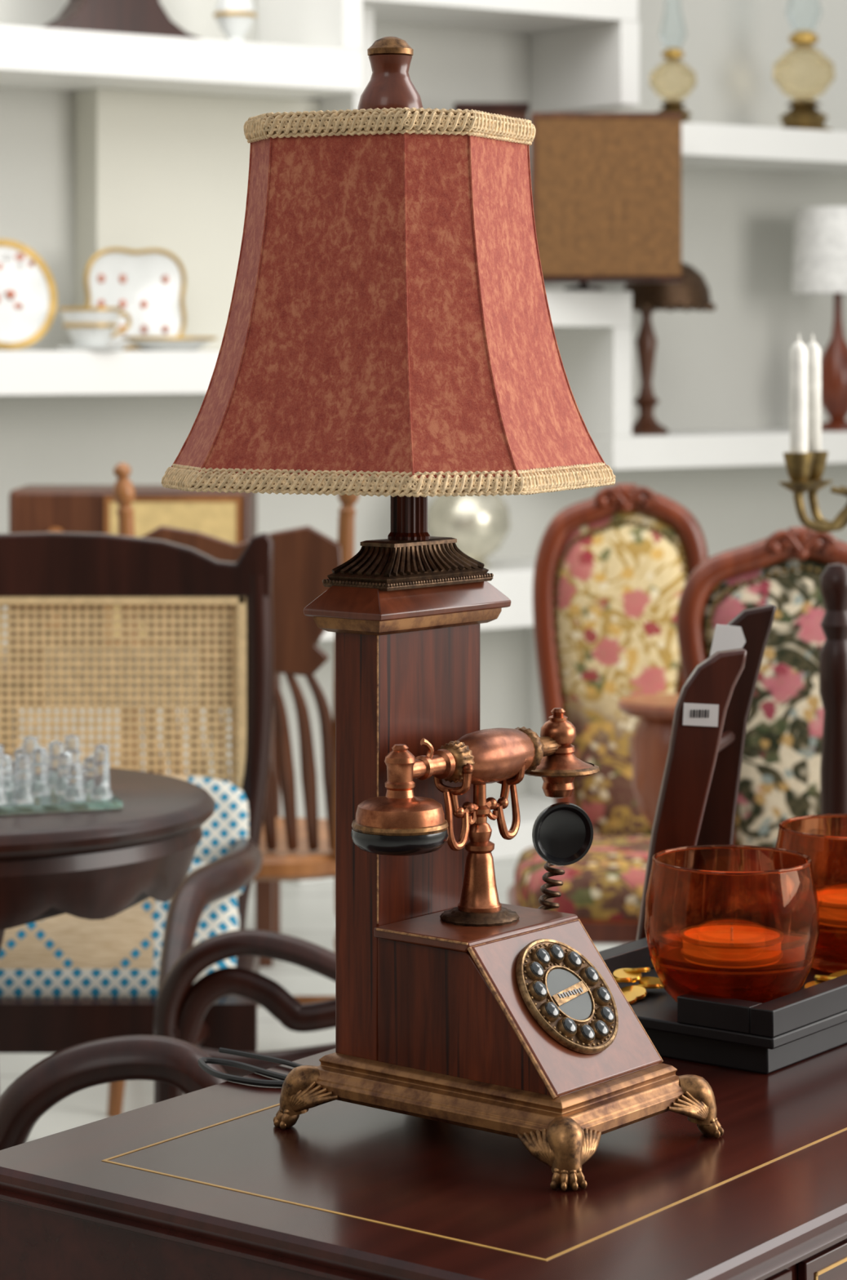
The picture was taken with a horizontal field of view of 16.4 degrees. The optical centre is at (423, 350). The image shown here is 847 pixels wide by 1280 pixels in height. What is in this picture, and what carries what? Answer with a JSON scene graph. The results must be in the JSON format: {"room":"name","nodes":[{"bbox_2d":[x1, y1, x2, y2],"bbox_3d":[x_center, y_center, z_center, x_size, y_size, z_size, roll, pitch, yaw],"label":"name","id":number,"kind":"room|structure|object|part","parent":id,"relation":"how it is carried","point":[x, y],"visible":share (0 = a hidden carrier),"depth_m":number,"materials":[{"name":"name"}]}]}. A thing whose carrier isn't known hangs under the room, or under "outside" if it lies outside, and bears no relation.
{"room":"second-hand shop","nodes":[
{"label":"second-hand shop","id":0,"kind":"room"},
{"bbox_2d":[0,857,622,1142],"bbox_3d":[0.500,1.284,5.200,13.000,0.100,15.600,0,0,0],"label":"floor","id":1,"kind":"structure","parent":0,"point":[308,912],"depth_m":5.63,"materials":[{"name":"stone"}]},
{"bbox_2d":[0,763,215,949],"bbox_3d":[-0.463,0.844,3.000,0.499,0.779,0.499,0,0,0],"label":"round pedestal table","id":2,"kind":"object","parent":1,"relation":"on","point":[91,864],"visible":0.83,"depth_m":2.84,"materials":[{"name":"brown wood"}]},
{"bbox_2d":[0,733,122,814],"bbox_3d":[-0.407,0.423,2.975,0.163,0.062,0.189,0,0,-20],"label":"chess set","id":3,"kind":"object","parent":2,"relation":"on","point":[29,788],"visible":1,"depth_m":2.93,"materials":[{"name":"clear glass"}]},
{"bbox_2d":[0,1035,226,1150],"bbox_3d":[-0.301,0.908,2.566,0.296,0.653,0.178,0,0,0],"label":"armchair","id":4,"kind":"object","parent":1,"relation":"on","point":[66,1072],"visible":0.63,"depth_m":2.48,"materials":[{"name":"brown wood"}]},
{"bbox_2d":[2,649,281,967],"bbox_3d":[-0.600,0.934,6.050,0.620,0.600,0.360,0,0,0],"label":"console table","id":5,"kind":"object","parent":1,"relation":"on","point":[268,893],"visible":0.07,"depth_m":5.90,"materials":[{"name":"brown wood"}]},
{"bbox_2d":[8,484,257,662],"bbox_3d":[-0.594,0.457,6.042,0.492,0.354,0.237,0,0,0],"label":"radio","id":6,"kind":"object","parent":5,"relation":"on","point":[230,517],"visible":0.22,"depth_m":5.94,"materials":[{"name":"brown wood"}]},
{"bbox_2d":[0,531,335,1103],"bbox_3d":[-0.430,0.742,3.688,0.753,0.990,0.755,0,0,0],"label":"armchair","id":7,"kind":"object","parent":1,"relation":"on","point":[185,967],"visible":0.79,"depth_m":3.98,"materials":[{"name":"brown wood"}]},
{"bbox_3d":[-0.505,0.495,3.995,0.522,0.333,0.003,0,0,0],"label":"cane panel","id":8,"kind":"part","parent":7,"relation":"part of","materials":[{"name":"beige wicker"}]},
{"bbox_2d":[0,860,237,998],"bbox_3d":[-0.505,0.734,3.700,0.540,0.190,0.090,0,-25,0],"label":"seat cushion","id":9,"kind":"object","parent":7,"relation":"on","point":[65,955],"depth_m":3.65,"materials":[{"name":"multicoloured fabric"}]},
{"bbox_3d":[-0.505,0.290,4.000,0.600,0.087,0.036,0,0,0],"label":"crest rail","id":10,"kind":"part","parent":7,"relation":"part of","materials":[{"name":"brown wood"}]},
{"bbox_2d":[163,774,248,895],"bbox_3d":[-0.485,0.659,3.945,0.500,0.180,0.060,0,-8,0],"label":"cushion","id":11,"kind":"object","parent":7,"relation":"on","point":[228,824],"depth_m":3.92,"materials":[{"name":"multicoloured fabric"}]},
{"bbox_2d":[106,462,359,1116],"bbox_3d":[-0.299,0.707,4.891,0.430,1.057,0.438,0,0,0],"label":"spindle-back chair","id":12,"kind":"object","parent":1,"relation":"on","point":[292,848],"visible":0.3,"depth_m":4.68,"materials":[{"name":"brown wood"}]},
{"bbox_3d":[-0.298,0.399,4.689,0.342,0.240,0.022,0,0,0],"label":"crest rail","id":13,"kind":"part","parent":12,"relation":"part of","materials":[{"name":"brown wood"}]},
{"bbox_3d":[-0.299,0.829,4.900,0.430,0.040,0.420,0,0,0],"label":"seat","id":14,"kind":"part","parent":12,"relation":"part of","materials":[{"name":"brown wood"}]},
{"bbox_2d":[0,1043,846,1279],"bbox_3d":[0.284,0.859,2.113,0.474,0.750,1.242,0,0,37],"label":"writing desk","id":15,"kind":"object","parent":1,"relation":"on","point":[203,1184],"visible":0.77,"depth_m":1.70,"materials":[{"name":"brown wood"}]},
{"bbox_2d":[197,1047,302,1087],"bbox_3d":[-0.108,0.481,1.967,0.112,0.006,0.061,0,0,35],"label":"power cord","id":16,"kind":"object","parent":15,"relation":"on","point":[202,1061],"visible":0.78,"depth_m":1.97,"materials":[{"name":"black plastic"}]},
{"bbox_2d":[161,36,724,1191],"bbox_3d":[0.018,0.142,1.850,0.336,0.684,0.250,0,0,25],"label":"table lamp","id":17,"kind":"object","parent":15,"relation":"on","point":[389,331],"visible":1,"depth_m":1.80,"materials":[{"name":"brown wood"}]},
{"bbox_3d":[-0.009,0.171,1.868,0.054,0.010,0.123,0,0,39],"label":"cap moulding","id":18,"kind":"part","parent":17,"relation":"part of","materials":[{"name":"brown wood"}]},
{"bbox_3d":[0.002,0.244,1.797,0.005,0.015,0.010,0,0,39],"label":"hook lever","id":19,"kind":"part","parent":17,"relation":"part of","materials":[{"name":"brown metal"}]},
{"bbox_3d":[0.034,0.359,1.834,0.075,0.006,0.113,0,0,39],"label":"telephone lid","id":20,"kind":"part","parent":17,"relation":"part of","materials":[{"name":"brown wood"}]},
{"bbox_3d":[0.046,0.452,1.824,0.207,0.026,0.139,0,0,39],"label":"moulding","id":21,"kind":"part","parent":17,"relation":"part of","materials":[{"name":"gold metal"}]},
{"bbox_3d":[0.079,0.357,1.893,0.015,0.056,0.035,0,0,39],"label":"coiled cord","id":22,"kind":"part","parent":17,"relation":"part of","materials":[{"name":"brown metal"}]},
{"bbox_3d":[0.088,0.393,1.790,0.051,0.062,0.078,0,0,39],"label":"dial plate","id":23,"kind":"part","parent":17,"relation":"part of","materials":[{"name":"brown metal"}]},
{"bbox_2d":[635,604,776,940],"bbox_3d":[0.224,0.345,2.336,0.088,0.276,0.176,0,0,16],"label":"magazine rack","id":24,"kind":"object","parent":15,"relation":"on","point":[698,799],"visible":0.74,"depth_m":2.26,"materials":[{"name":"brown wood"}]},
{"bbox_2d":[599,937,846,1074],"bbox_3d":[0.251,0.461,2.142,0.200,0.046,0.330,0,0,37],"label":"serving tray","id":25,"kind":"object","parent":15,"relation":"on","point":[774,1035],"visible":0.33,"depth_m":1.99,"materials":[{"name":"black paint"}]},
{"bbox_2d":[613,967,846,1004],"bbox_3d":[0.208,0.448,2.089,0.204,0.019,0.063,0,0,-7],"label":"coins","id":26,"kind":"object","parent":25,"relation":"on","point":[634,993],"visible":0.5,"depth_m":2.09,"materials":[{"name":"metal"}]},
{"bbox_2d":[644,844,820,1003],"bbox_3d":[0.214,0.403,2.036,0.121,0.104,0.121,0,0,0],"label":"candle holder","id":27,"kind":"object","parent":25,"relation":"on","point":[737,922],"visible":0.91,"depth_m":1.99,"materials":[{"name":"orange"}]},
{"bbox_2d":[775,813,846,973],"bbox_3d":[0.318,0.403,2.175,0.121,0.104,0.121,0,0,0],"label":"candle holder","id":28,"kind":"object","parent":25,"relation":"on","point":[823,837],"visible":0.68,"depth_m":2.13,"materials":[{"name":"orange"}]},
{"bbox_2d":[0,0,846,884],"bbox_3d":[-0.027,-0.316,7.213,6.200,3.100,0.380,0,0,-35],"label":"built-in shelving","id":29,"kind":"object","parent":1,"relation":"on","point":[162,148],"visible":0.42,"depth_m":6.99,"materials":[{"name":"white paint"}]},
{"bbox_2d":[0,239,57,350],"bbox_3d":[-0.930,-0.126,6.533,0.249,0.247,0.060,0,0,-35],"label":"plate","id":30,"kind":"object","parent":29,"relation":"on","point":[28,291],"visible":1,"depth_m":6.57,"materials":[{"name":"white ceramic"}]},
{"bbox_2d":[55,306,131,351],"bbox_3d":[-0.743,-0.049,6.553,0.156,0.098,0.157,0,0,13],"label":"teacup","id":31,"kind":"object","parent":29,"relation":"on","point":[89,328],"visible":1,"depth_m":6.51,"materials":[{"name":"ceramic"}]},
{"bbox_2d":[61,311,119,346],"bbox_3d":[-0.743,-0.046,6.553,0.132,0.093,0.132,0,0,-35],"label":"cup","id":32,"kind":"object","parent":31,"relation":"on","point":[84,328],"depth_m":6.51,"materials":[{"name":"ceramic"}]},
{"bbox_3d":[-0.680,-0.059,6.597,0.054,0.060,0.010,0,0,-35],"label":"handle","id":33,"kind":"part","parent":31,"relation":"part of","materials":[{"name":"white ceramic"}]},
{"bbox_3d":[-1.387,0.049,6.261,2.880,0.097,0.380,0,0,-35],"label":"shelf","id":34,"kind":"part","parent":29,"relation":"part of","materials":[{"name":"white paint"}]},
{"bbox_2d":[39,0,202,39],"bbox_3d":[-0.701,-0.885,6.676,0.418,0.359,0.108,0,0,-35],"label":"shade","id":35,"kind":"object","parent":29,"relation":"on","point":[141,17],"visible":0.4,"depth_m":6.63,"materials":[{"name":"brown fabric"}]},
{"bbox_2d":[84,247,186,351],"bbox_3d":[-0.667,-0.118,6.767,0.266,0.238,0.026,0,0,-35],"label":"dish","id":36,"kind":"object","parent":29,"relation":"on","point":[148,285],"visible":0.79,"depth_m":6.78,"materials":[{"name":"white ceramic"}]},
{"bbox_2d":[122,336,217,351],"bbox_3d":[-0.577,-0.017,6.682,0.235,0.033,0.143,0,0,-35],"label":"serving dish","id":37,"kind":"object","parent":29,"relation":"on","point":[144,343],"visible":1,"depth_m":6.63,"materials":[{"name":"ceramic"}]},
{"bbox_3d":[-1.409,-0.657,6.246,2.827,0.097,0.380,0,0,-35],"label":"shelf","id":38,"kind":"part","parent":29,"relation":"part of","materials":[{"name":"white paint"}]},
{"bbox_2d":[213,0,257,42],"bbox_3d":[-0.439,-0.796,6.839,0.102,0.180,0.102,0,0,-35],"label":"porcelain vase","id":39,"kind":"object","parent":29,"relation":"on","point":[234,18],"visible":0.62,"depth_m":6.81,"materials":[{"name":"white ceramic"}]},
{"bbox_3d":[0.018,1.194,7.245,1.010,0.080,0.380,0,0,-35],"label":"shelf","id":40,"kind":"part","parent":29,"relation":"part of","materials":[{"name":"white paint"}]},
{"bbox_3d":[0.018,0.605,7.245,1.010,0.138,0.380,0,0,-35],"label":"shelf","id":41,"kind":"part","parent":29,"relation":"part of","materials":[{"name":"white paint"}]},
{"bbox_2d":[427,494,511,568],"bbox_3d":[0.110,0.421,7.248,0.210,0.230,0.210,0,0,-35],"label":"glass globe","id":42,"kind":"object","parent":29,"relation":"on","point":[480,525],"visible":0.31,"depth_m":7.17,"materials":[{"name":"clear glass"}]},
{"bbox_2d":[453,102,529,119],"bbox_3d":[0.168,-0.380,7.300,0.185,0.460,0.180,0,0,0],"label":"box","id":43,"kind":"object","parent":29,"relation":"on","point":[514,110],"visible":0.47,"depth_m":7.21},
{"bbox_3d":[0.168,-0.600,7.300,0.185,0.020,0.180,0,0,0],"label":"lid","id":44,"kind":"part","parent":43,"relation":"part of","materials":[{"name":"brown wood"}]},
{"bbox_3d":[0.104,-0.105,7.305,0.760,0.090,0.380,0,0,-35],"label":"shelf","id":45,"kind":"part","parent":29,"relation":"part of","materials":[{"name":"white paint"}]},
{"bbox_2d":[529,112,684,290],"bbox_3d":[0.448,-0.365,7.257,0.370,0.430,0.226,0,0,0],"label":"light","id":46,"kind":"object","parent":29,"relation":"on","point":[607,187],"visible":0.91,"depth_m":7.15,"materials":[{"name":"brown fabric"}]},
{"bbox_2d":[622,262,716,435],"bbox_3d":[0.629,-0.015,7.611,0.258,0.460,0.258,0,0,-35],"label":"table lamp","id":47,"kind":"object","parent":29,"relation":"on","point":[693,293],"visible":0.73,"depth_m":7.54,"materials":[{"name":"brown wood"}]},
{"bbox_3d":[0.575,-0.005,7.574,0.116,0.440,0.116,0,0,-35],"label":"turned stem","id":48,"kind":"part","parent":47,"relation":"part of","materials":[{"name":"brown wood"}]},
{"bbox_3d":[0.629,-0.176,7.611,0.236,0.138,0.236,0,0,-35],"label":"lamp shade","id":49,"kind":"part","parent":47,"relation":"part of","materials":[{"name":"brown metal"}]},
{"bbox_2d":[649,0,697,123],"bbox_3d":[0.645,-0.768,7.598,0.122,0.374,0.122,0,0,-35],"label":"oil lamp","id":50,"kind":"object","parent":29,"relation":"on","point":[673,80],"visible":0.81,"depth_m":7.57,"materials":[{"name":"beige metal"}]},
{"bbox_3d":[0.645,-0.768,7.598,0.058,0.029,0.058,0,0,-35],"label":"burner","id":51,"kind":"part","parent":50,"relation":"part of","materials":[{"name":"gold metal"}]},
{"bbox_3d":[1.439,0.256,8.240,2.620,0.082,0.380,0,0,-35],"label":"shelf","id":52,"kind":"part","parent":29,"relation":"part of","materials":[{"name":"white paint"}]},
{"bbox_3d":[1.529,-0.539,8.303,2.400,0.083,0.380,0,0,-35],"label":"shelf","id":53,"kind":"part","parent":29,"relation":"part of","materials":[{"name":"white paint"}]},
{"bbox_2d":[773,0,835,130],"bbox_3d":[1.017,-0.836,7.859,0.167,0.510,0.167,0,0,-35],"label":"oil lamp","id":54,"kind":"object","parent":29,"relation":"on","point":[804,73],"visible":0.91,"depth_m":7.82,"materials":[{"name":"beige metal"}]},
{"bbox_3d":[1.017,-0.836,7.859,0.078,0.039,0.078,0,0,-35],"label":"burner","id":55,"kind":"part","parent":54,"relation":"part of","materials":[{"name":"gold metal"}]},
{"bbox_2d":[791,206,846,431],"bbox_3d":[1.119,-0.085,7.930,0.250,0.600,0.250,0,0,-35],"label":"light","id":56,"kind":"object","parent":29,"relation":"on","point":[820,264],"visible":0.96,"depth_m":7.86,"materials":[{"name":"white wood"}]},
{"bbox_3d":[1.119,-0.270,7.930,0.250,0.230,0.250,0,0,-35],"label":"lamp shade","id":57,"kind":"part","parent":56,"relation":"part of","materials":[{"name":"white fabric"}]},
{"bbox_2d":[822,292,846,431],"bbox_3d":[1.119,0.015,7.930,0.120,0.400,0.120,0,0,-35],"label":"lamp base","id":58,"kind":"object","parent":56,"relation":"attached to","point":[834,357],"depth_m":7.89,"materials":[{"name":"brown wood"}]},
{"bbox_2d":[507,483,708,944],"bbox_3d":[0.344,0.736,4.995,0.419,1.006,0.541,0,0,0],"label":"upholstered dining chair","id":59,"kind":"object","parent":1,"relation":"on","point":[613,567],"visible":0.62,"depth_m":5.16,"materials":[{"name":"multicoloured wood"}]},
{"bbox_3d":[0.344,0.939,4.960,0.403,0.040,0.445,0,0,0],"label":"seat rail","id":60,"kind":"part","parent":59,"relation":"part of","materials":[{"name":"brown wood"}]},
{"bbox_3d":[0.349,0.569,5.192,0.313,0.656,0.038,0,0,0],"label":"frame","id":61,"kind":"part","parent":59,"relation":"part of","materials":[{"name":"brown wood"}]},
{"bbox_2d":[617,693,679,828],"bbox_3d":[0.395,0.894,4.680,0.180,0.680,0.180,0,0,0],"label":"pot","id":62,"kind":"object","parent":1,"relation":"on","point":[651,736],"visible":0.27,"depth_m":4.64,"materials":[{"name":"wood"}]},
{"bbox_2d":[676,526,846,847],"bbox_3d":[0.575,0.753,4.295,0.419,0.972,0.541,0,0,0],"label":"upholstered dining chair","id":63,"kind":"object","parent":1,"relation":"on","point":[780,775],"visible":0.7,"depth_m":4.46,"materials":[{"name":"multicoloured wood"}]},
{"bbox_2d":[819,563,846,814],"bbox_3d":[0.640,0.727,3.251,0.460,1.014,0.439,0,0,0],"label":"chair","id":64,"kind":"object","parent":1,"relation":"on","point":[833,580],"visible":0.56,"depth_m":3.04,"materials":[{"name":"brown wood"}]},
{"bbox_2d":[0,0,846,817],"bbox_3d":[-0.252,-0.466,7.360,12.000,3.400,0.121,0,0,-35],"label":"wall","id":65,"kind":"structure","parent":0,"point":[728,366],"depth_m":7.86,"materials":[{"name":"paint"}]},
{"bbox_2d":[778,333,846,533],"bbox_3d":[0.574,0.606,3.700,0.254,1.256,0.240,0,0,0],"label":"candelabra","id":66,"kind":"object","parent":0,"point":[806,462],"visible":1,"depth_m":3.69,"materials":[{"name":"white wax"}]}
]}

